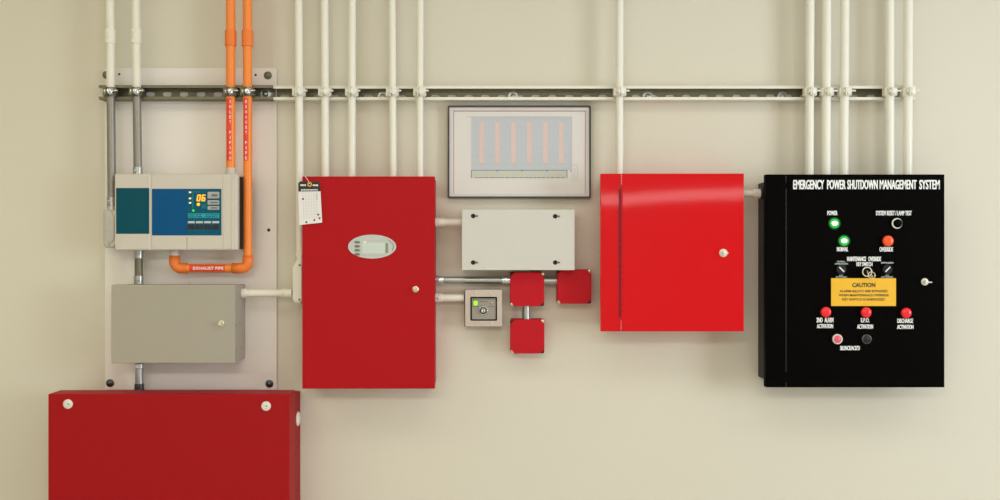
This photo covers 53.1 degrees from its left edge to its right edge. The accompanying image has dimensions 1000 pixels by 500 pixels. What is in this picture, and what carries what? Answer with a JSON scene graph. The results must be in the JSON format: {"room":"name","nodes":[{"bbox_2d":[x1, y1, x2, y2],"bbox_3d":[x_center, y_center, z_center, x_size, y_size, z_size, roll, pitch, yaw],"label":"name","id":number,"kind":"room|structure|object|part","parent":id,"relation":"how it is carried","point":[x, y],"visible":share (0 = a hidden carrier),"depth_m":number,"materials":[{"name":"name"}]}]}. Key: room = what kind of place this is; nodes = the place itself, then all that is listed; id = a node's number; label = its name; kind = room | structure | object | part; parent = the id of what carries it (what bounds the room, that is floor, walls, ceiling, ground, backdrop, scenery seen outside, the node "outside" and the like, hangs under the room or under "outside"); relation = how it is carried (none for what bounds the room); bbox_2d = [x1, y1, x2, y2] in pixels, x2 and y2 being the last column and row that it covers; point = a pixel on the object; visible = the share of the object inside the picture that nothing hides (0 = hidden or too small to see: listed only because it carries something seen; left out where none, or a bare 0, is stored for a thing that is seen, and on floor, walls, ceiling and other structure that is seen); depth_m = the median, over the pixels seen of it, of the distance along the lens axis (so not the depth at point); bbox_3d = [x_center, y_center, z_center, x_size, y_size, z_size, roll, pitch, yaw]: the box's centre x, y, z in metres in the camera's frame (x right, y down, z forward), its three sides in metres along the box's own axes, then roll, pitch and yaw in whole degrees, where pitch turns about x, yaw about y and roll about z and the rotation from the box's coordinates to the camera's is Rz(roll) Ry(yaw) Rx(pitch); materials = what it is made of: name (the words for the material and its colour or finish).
{"room":"electrical room","nodes":[
{"label":"electrical room","id":0,"kind":"room"},
{"bbox_2d":[0,0,999,499],"bbox_3d":[0.000,0.050,3.075,8.300,2.800,0.150,0,0,0],"label":"wall","id":1,"kind":"structure","parent":0,"point":[597,414],"depth_m":3.00,"materials":[{"name":"paint"}]},
{"bbox_2d":[105,0,115,205],"bbox_3d":[-1.147,-0.739,2.941,0.037,1.220,0.031,0,0,0],"label":"conduit","id":2,"kind":"object","parent":1,"relation":"attached to","point":[110,32],"visible":0.86,"depth_m":2.93,"materials":[{"name":"white metal"}]},
{"bbox_2d":[104,206,114,247],"bbox_3d":[-1.145,-0.068,2.958,0.036,0.124,0.063,0,0,0],"label":"fitting","id":3,"kind":"object","parent":2,"relation":"attached to","point":[109,212],"visible":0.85,"depth_m":2.93,"materials":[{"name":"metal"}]},
{"bbox_2d":[131,0,142,173],"bbox_3d":[-1.071,-0.785,2.941,0.040,1.129,0.031,0,0,0],"label":"conduit","id":4,"kind":"object","parent":1,"relation":"attached to","point":[135,4],"visible":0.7,"depth_m":2.93,"materials":[{"name":"white metal"}]},
{"bbox_2d":[48,390,300,499],"bbox_3d":[-0.935,0.703,2.909,0.688,0.594,0.180,0,0,0],"label":"electrical cabinet","id":5,"kind":"object","parent":1,"relation":"attached to","point":[103,444],"visible":1,"depth_m":2.83,"materials":[{"name":"metal"}]},
{"bbox_2d":[134,363,143,389],"bbox_3d":[-1.064,0.379,2.949,0.027,0.088,0.029,0,0,0],"label":"conduit","id":6,"kind":"object","parent":5,"relation":"on","point":[139,383],"visible":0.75,"depth_m":2.94,"materials":[{"name":"metal"}]},
{"bbox_2d":[115,174,242,249],"bbox_3d":[-0.935,-0.110,2.936,0.357,0.221,0.105,0,0,0],"label":"control panel","id":7,"kind":"object","parent":1,"relation":"attached to","point":[153,211],"visible":0.98,"depth_m":2.89,"materials":[{"name":"beige plastic"}]},
{"bbox_3d":[-1.061,-0.113,2.888,0.095,0.132,0.002,0,0,0],"label":"teal panel","id":8,"kind":"part","parent":7,"relation":"part of","materials":[{"name":"teal plastic"}]},
{"bbox_3d":[-0.905,-0.110,2.888,0.200,0.135,0.002,0,0,0],"label":"blue panel","id":9,"kind":"part","parent":7,"relation":"part of","materials":[{"name":"blue plastic"}]},
{"bbox_2d":[239,177,242,248],"bbox_3d":[-0.758,-0.108,2.946,0.001,0.211,0.076,0,0,0],"label":"control panel side","id":10,"kind":"object","parent":7,"relation":"attached to","point":[240,178],"depth_m":2.92,"materials":[{"name":"plastic"}]},
{"bbox_2d":[102,68,276,389],"bbox_3d":[-0.928,-0.063,2.990,0.520,0.962,0.018,0,0,0],"label":"backboard","id":11,"kind":"object","parent":1,"relation":"attached to","point":[179,137],"visible":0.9,"depth_m":2.99,"materials":[{"name":"metal"}]},
{"bbox_2d":[111,284,244,362],"bbox_3d":[-0.937,0.212,2.920,0.356,0.225,0.138,0,0,0],"label":"junction box","id":12,"kind":"object","parent":11,"relation":"attached to","point":[151,323],"visible":1,"depth_m":2.87,"materials":[{"name":"grey metal"}]},
{"bbox_2d":[134,250,143,283],"bbox_3d":[-1.066,0.051,2.949,0.030,0.102,0.031,0,0,0],"label":"conduit","id":13,"kind":"object","parent":12,"relation":"attached to","point":[138,254],"visible":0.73,"depth_m":2.94,"materials":[{"name":"metal"}]},
{"bbox_2d":[241,289,292,297],"bbox_3d":[-0.687,0.127,2.949,0.148,0.028,0.029,0,0,0],"label":"conduit","id":14,"kind":"object","parent":12,"relation":"attached to","point":[283,293],"visible":0.97,"depth_m":2.94,"materials":[{"name":"beige paint"}]},
{"bbox_2d":[99,85,275,100],"bbox_3d":[-0.927,-0.465,2.969,0.513,0.042,0.041,0,0,0],"label":"channel","id":15,"kind":"object","parent":11,"relation":"attached to","point":[263,92],"visible":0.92,"depth_m":2.97,"materials":[{"name":"metal"}]},
{"bbox_2d":[103,86,118,96],"bbox_3d":[-1.141,-0.464,2.934,0.046,0.027,0.045,0,0,0],"label":"clamp","id":16,"kind":"object","parent":15,"relation":"attached to","point":[107,91],"visible":1,"depth_m":2.92,"materials":[{"name":"metal"}]},
{"bbox_2d":[129,86,144,96],"bbox_3d":[-1.064,-0.464,2.934,0.046,0.027,0.045,0,0,0],"label":"clamp","id":17,"kind":"object","parent":15,"relation":"attached to","point":[133,91],"visible":1,"depth_m":2.92,"materials":[{"name":"metal"}]},
{"bbox_2d":[223,86,238,96],"bbox_3d":[-0.788,-0.464,2.934,0.046,0.027,0.045,0,0,0],"label":"clamp","id":18,"kind":"object","parent":15,"relation":"attached to","point":[232,91],"visible":1,"depth_m":2.92,"materials":[{"name":"metal"}]},
{"bbox_2d":[240,86,255,96],"bbox_3d":[-0.738,-0.464,2.932,0.046,0.027,0.045,0,0,0],"label":"clamp","id":19,"kind":"object","parent":15,"relation":"attached to","point":[249,91],"visible":1,"depth_m":2.92,"materials":[{"name":"metal"}]},
{"bbox_2d":[169,0,252,273],"bbox_3d":[-0.849,-0.640,2.940,0.247,1.419,0.034,0,0,0],"label":"pipe","id":20,"kind":"object","parent":1,"relation":"attached to","point":[176,265],"visible":1,"depth_m":2.93,"materials":[{"name":"orange plastic"}]},
{"bbox_2d":[225,0,236,173],"bbox_3d":[-0.792,-0.785,2.942,0.033,1.128,0.033,0,0,39],"label":"pipe","id":21,"kind":"object","parent":1,"relation":"attached to","point":[230,32],"visible":0.83,"depth_m":2.93,"materials":[{"name":"orange plastic"}]},
{"bbox_2d":[302,176,435,388],"bbox_3d":[-0.379,0.094,2.933,0.382,0.612,0.134,0,0,0],"label":"panel","id":22,"kind":"object","parent":1,"relation":"attached to","point":[369,266],"visible":1,"depth_m":2.88,"materials":[{"name":"red metal"}]},
{"bbox_2d":[298,175,321,224],"bbox_3d":[-0.546,-0.144,2.885,0.069,0.144,0.023,0,0,0],"label":"tag","id":23,"kind":"object","parent":22,"relation":"attached to","point":[310,211],"visible":1,"depth_m":2.88,"materials":[{"name":"white paper"}]},
{"bbox_2d":[435,218,461,226],"bbox_3d":[-0.151,-0.082,2.954,0.084,0.026,0.029,0,0,0],"label":"conduit","id":24,"kind":"object","parent":22,"relation":"attached to","point":[439,222],"visible":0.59,"depth_m":2.94,"materials":[{"name":"beige paint"}]},
{"bbox_2d":[435,293,463,301],"bbox_3d":[-0.150,0.142,2.971,0.086,0.027,0.029,0,0,0],"label":"conduit","id":25,"kind":"object","parent":22,"relation":"attached to","point":[439,297],"visible":0.97,"depth_m":2.96,"materials":[{"name":"beige paint"}]},
{"bbox_2d":[435,276,509,283],"bbox_3d":[-0.081,0.089,2.969,0.223,0.025,0.028,0,0,0],"label":"conduit","id":26,"kind":"object","parent":22,"relation":"attached to","point":[438,279],"visible":0.94,"depth_m":2.96,"materials":[{"name":"metal"}]},
{"bbox_2d":[464,289,501,326],"bbox_3d":[-0.050,0.172,2.973,0.111,0.110,0.052,0,0,0],"label":"switch","id":27,"kind":"object","parent":1,"relation":"attached to","point":[482,307],"visible":1,"depth_m":2.95,"materials":[{"name":"grey metal"}]},
{"bbox_2d":[462,210,574,269],"bbox_3d":[0.053,-0.029,2.954,0.328,0.176,0.092,0,0,0],"label":"junction box","id":28,"kind":"object","parent":1,"relation":"attached to","point":[491,239],"visible":1,"depth_m":2.91,"materials":[{"name":"white metal"}]},
{"bbox_2d":[448,105,590,198],"bbox_3d":[0.058,-0.293,2.990,0.427,0.277,0.019,0,0,0],"label":"framed drawing","id":29,"kind":"object","parent":1,"relation":"attached to","point":[495,151],"visible":1,"depth_m":2.99,"materials":[{"name":"white paper"}]},
{"bbox_2d":[510,318,543,353],"bbox_3d":[0.081,0.255,2.971,0.101,0.101,0.057,0,0,0],"label":"box","id":30,"kind":"object","parent":1,"relation":"attached to","point":[526,335],"visible":1,"depth_m":2.94,"materials":[{"name":"red metal"}]},
{"bbox_2d":[510,272,543,305],"bbox_3d":[0.080,0.115,2.971,0.101,0.101,0.057,0,0,0],"label":"box","id":31,"kind":"object","parent":1,"relation":"attached to","point":[526,288],"visible":1,"depth_m":2.94,"materials":[{"name":"red metal"}]},
{"bbox_2d":[522,306,529,318],"bbox_3d":[0.078,0.185,2.970,0.023,0.041,0.023,0,0,0],"label":"conduit","id":32,"kind":"object","parent":31,"relation":"attached to","point":[525,309],"visible":0.83,"depth_m":2.96,"materials":[{"name":"metal"}]},
{"bbox_2d":[544,277,556,283],"bbox_3d":[0.149,0.091,2.970,0.040,0.023,0.023,0,0,0],"label":"conduit","id":33,"kind":"object","parent":31,"relation":"attached to","point":[547,280],"visible":0.8,"depth_m":2.96,"materials":[{"name":"metal"}]},
{"bbox_2d":[556,269,590,303],"bbox_3d":[0.219,0.108,2.971,0.101,0.101,0.057,0,0,0],"label":"box","id":34,"kind":"object","parent":1,"relation":"attached to","point":[572,286],"visible":0.97,"depth_m":2.94,"materials":[{"name":"red metal"}]},
{"bbox_2d":[273,86,914,101],"bbox_3d":[0.279,-0.465,2.979,1.901,0.043,0.041,0,0,0],"label":"channel","id":35,"kind":"object","parent":1,"relation":"attached to","point":[378,93],"visible":0.84,"depth_m":2.97,"materials":[{"name":"beige paint"}]},
{"bbox_2d":[294,0,303,252],"bbox_3d":[-0.592,-0.666,2.942,0.033,1.367,0.024,0,0,0],"label":"conduit","id":36,"kind":"object","parent":35,"relation":"attached to","point":[298,4],"visible":0.76,"depth_m":2.93,"materials":[{"name":"white metal"}]},
{"bbox_2d":[293,253,301,303],"bbox_3d":[-0.591,0.082,2.960,0.033,0.149,0.079,0,0,0],"label":"fitting","id":37,"kind":"object","parent":36,"relation":"attached to","point":[297,268],"visible":0.72,"depth_m":2.92,"materials":[{"name":"beige paint"}]},
{"bbox_2d":[292,86,306,96],"bbox_3d":[-0.587,-0.464,2.934,0.046,0.027,0.043,0,0,0],"label":"clamp","id":38,"kind":"object","parent":35,"relation":"attached to","point":[301,91],"visible":1,"depth_m":2.92,"materials":[{"name":"white metal"}]},
{"bbox_2d":[321,0,328,175],"bbox_3d":[-0.516,-0.779,2.942,0.029,1.140,0.023,0,0,0],"label":"conduit","id":39,"kind":"object","parent":35,"relation":"attached to","point":[324,3],"visible":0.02,"depth_m":2.93,"materials":[{"name":"white metal"}]},
{"bbox_2d":[318,87,332,96],"bbox_3d":[-0.510,-0.464,2.934,0.046,0.027,0.043,0,0,0],"label":"clamp","id":40,"kind":"object","parent":35,"relation":"attached to","point":[322,91],"visible":1,"depth_m":2.92,"materials":[{"name":"beige paint"}]},
{"bbox_2d":[348,0,355,175],"bbox_3d":[-0.435,-0.779,2.942,0.024,1.140,0.023,0,0,0],"label":"conduit","id":41,"kind":"object","parent":35,"relation":"attached to","point":[351,3],"visible":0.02,"depth_m":2.93,"materials":[{"name":"white metal"}]},
{"bbox_2d":[345,86,359,96],"bbox_3d":[-0.431,-0.464,2.934,0.046,0.027,0.043,0,0,0],"label":"clamp","id":42,"kind":"object","parent":35,"relation":"attached to","point":[354,91],"visible":1,"depth_m":2.92,"materials":[{"name":"white metal"}]},
{"bbox_2d":[388,0,396,175],"bbox_3d":[-0.318,-0.779,2.942,0.029,1.140,0.021,0,0,0],"label":"conduit","id":43,"kind":"object","parent":35,"relation":"attached to","point":[391,3],"visible":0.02,"depth_m":2.93,"materials":[{"name":"white metal"}]},
{"bbox_2d":[386,86,400,96],"bbox_3d":[-0.311,-0.464,2.934,0.046,0.027,0.043,0,0,0],"label":"clamp","id":44,"kind":"object","parent":35,"relation":"attached to","point":[390,91],"visible":1,"depth_m":2.92,"materials":[{"name":"white metal"}]},
{"bbox_2d":[416,0,422,175],"bbox_3d":[-0.235,-0.779,2.942,0.022,1.140,0.021,0,0,0],"label":"conduit","id":45,"kind":"object","parent":35,"relation":"attached to","point":[419,3],"visible":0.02,"depth_m":2.93,"materials":[{"name":"white metal"}]},
{"bbox_2d":[413,86,428,96],"bbox_3d":[-0.231,-0.464,2.934,0.046,0.027,0.043,0,0,0],"label":"clamp","id":46,"kind":"object","parent":35,"relation":"attached to","point":[422,91],"visible":1,"depth_m":2.92,"materials":[{"name":"beige paint"}]},
{"bbox_2d":[616,0,622,173],"bbox_3d":[0.352,-0.780,2.942,0.024,1.137,0.022,0,0,0],"label":"conduit","id":47,"kind":"object","parent":35,"relation":"attached to","point":[619,3],"visible":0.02,"depth_m":2.93,"materials":[{"name":"white metal"}]},
{"bbox_2d":[613,86,629,96],"bbox_3d":[0.356,-0.464,2.934,0.046,0.027,0.043,0,0,0],"label":"clamp","id":48,"kind":"object","parent":35,"relation":"attached to","point":[617,91],"visible":1,"depth_m":2.92,"materials":[{"name":"beige paint"}]},
{"bbox_2d":[802,86,820,96],"bbox_3d":[0.915,-0.464,2.934,0.046,0.027,0.043,0,0,0],"label":"clamp","id":49,"kind":"object","parent":35,"relation":"attached to","point":[807,91],"visible":1,"depth_m":2.93,"materials":[{"name":"white metal"}]},
{"bbox_2d":[819,86,837,96],"bbox_3d":[0.964,-0.464,2.934,0.046,0.027,0.043,0,0,0],"label":"clamp","id":50,"kind":"object","parent":35,"relation":"attached to","point":[825,91],"visible":1,"depth_m":2.92,"materials":[{"name":"white metal"}]},
{"bbox_2d":[837,86,855,96],"bbox_3d":[1.017,-0.464,2.934,0.046,0.027,0.043,0,0,0],"label":"clamp","id":51,"kind":"object","parent":35,"relation":"attached to","point":[842,91],"visible":1,"depth_m":2.92,"materials":[{"name":"white metal"}]},
{"bbox_2d":[882,86,900,96],"bbox_3d":[1.150,-0.464,2.934,0.046,0.027,0.043,0,0,0],"label":"clamp","id":52,"kind":"object","parent":35,"relation":"attached to","point":[887,91],"visible":1,"depth_m":2.92,"materials":[{"name":"white metal"}]},
{"bbox_2d":[900,86,919,96],"bbox_3d":[1.204,-0.464,2.934,0.046,0.027,0.043,0,0,0],"label":"clamp","id":53,"kind":"object","parent":35,"relation":"attached to","point":[905,91],"visible":1,"depth_m":2.93,"materials":[{"name":"beige paint"}]},
{"bbox_2d":[600,174,743,330],"bbox_3d":[0.494,0.007,2.928,0.411,0.453,0.143,0,0,0],"label":"electrical cabinet","id":54,"kind":"object","parent":1,"relation":"attached to","point":[672,245],"visible":1,"depth_m":2.87,"materials":[{"name":"metal"}]},
{"bbox_2d":[744,187,763,199],"bbox_3d":[0.732,-0.166,2.950,0.085,0.038,0.038,0,0,0],"label":"conduit","id":55,"kind":"object","parent":54,"relation":"attached to","point":[755,193],"visible":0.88,"depth_m":2.94,"materials":[{"name":"white metal"}]},
{"bbox_2d":[758,174,943,386],"bbox_3d":[1.022,0.089,2.926,0.514,0.612,0.146,0,0,0],"label":"electrical cabinet","id":56,"kind":"object","parent":1,"relation":"attached to","point":[823,321],"visible":1,"depth_m":2.88,"materials":[{"name":"black metal"}]},
{"bbox_3d":[0.793,0.089,2.888,0.057,0.612,0.026,0,0,0],"label":"frame","id":57,"kind":"part","parent":56,"relation":"part of","materials":[{"name":"black metal"}]},
{"bbox_2d":[805,0,813,173],"bbox_3d":[0.912,-0.774,2.942,0.030,1.149,0.025,0,0,0],"label":"conduit","id":58,"kind":"object","parent":56,"relation":"attached to","point":[809,8],"visible":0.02,"depth_m":2.93,"materials":[{"name":"white metal"}]},
{"bbox_2d":[821,0,830,173],"bbox_3d":[0.961,-0.774,2.942,0.030,1.149,0.026,0,0,0],"label":"conduit","id":59,"kind":"object","parent":56,"relation":"attached to","point":[826,4],"visible":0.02,"depth_m":2.93,"materials":[{"name":"white metal"}]},
{"bbox_2d":[828,217,840,229],"bbox_3d":[0.962,-0.076,2.874,0.036,0.036,0.002,0,0,0],"label":"lamp","id":60,"kind":"object","parent":56,"relation":"attached to","point":[834,223],"depth_m":2.87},
{"bbox_3d":[0.981,0.055,2.874,0.033,0.051,0.002,0,0,0],"label":"legend plate","id":61,"kind":"part","parent":56,"relation":"part of","materials":[{"name":"black plastic"}]},
{"bbox_2d":[839,0,848,173],"bbox_3d":[1.015,-0.774,2.942,0.032,1.149,0.026,0,0,0],"label":"conduit","id":62,"kind":"object","parent":56,"relation":"attached to","point":[844,4],"visible":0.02,"depth_m":2.93,"materials":[{"name":"white metal"}]},
{"bbox_2d":[838,235,849,246],"bbox_3d":[0.989,-0.026,2.874,0.036,0.036,0.002,0,0,0],"label":"lamp","id":63,"kind":"object","parent":56,"relation":"attached to","point":[843,240],"depth_m":2.87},
{"bbox_3d":[1.113,0.055,2.874,0.033,0.051,0.002,0,0,0],"label":"legend plate","id":64,"kind":"part","parent":56,"relation":"part of","materials":[{"name":"black plastic"}]},
{"bbox_2d":[885,0,893,173],"bbox_3d":[1.146,-0.774,2.942,0.028,1.149,0.026,0,0,0],"label":"conduit","id":65,"kind":"object","parent":56,"relation":"attached to","point":[889,4],"visible":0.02,"depth_m":2.93,"materials":[{"name":"white metal"}]},
{"bbox_2d":[903,0,912,173],"bbox_3d":[1.201,-0.774,2.942,0.031,1.149,0.026,0,0,0],"label":"conduit","id":66,"kind":"object","parent":56,"relation":"attached to","point":[907,4],"visible":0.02,"depth_m":2.93,"materials":[{"name":"white metal"}]}
]}

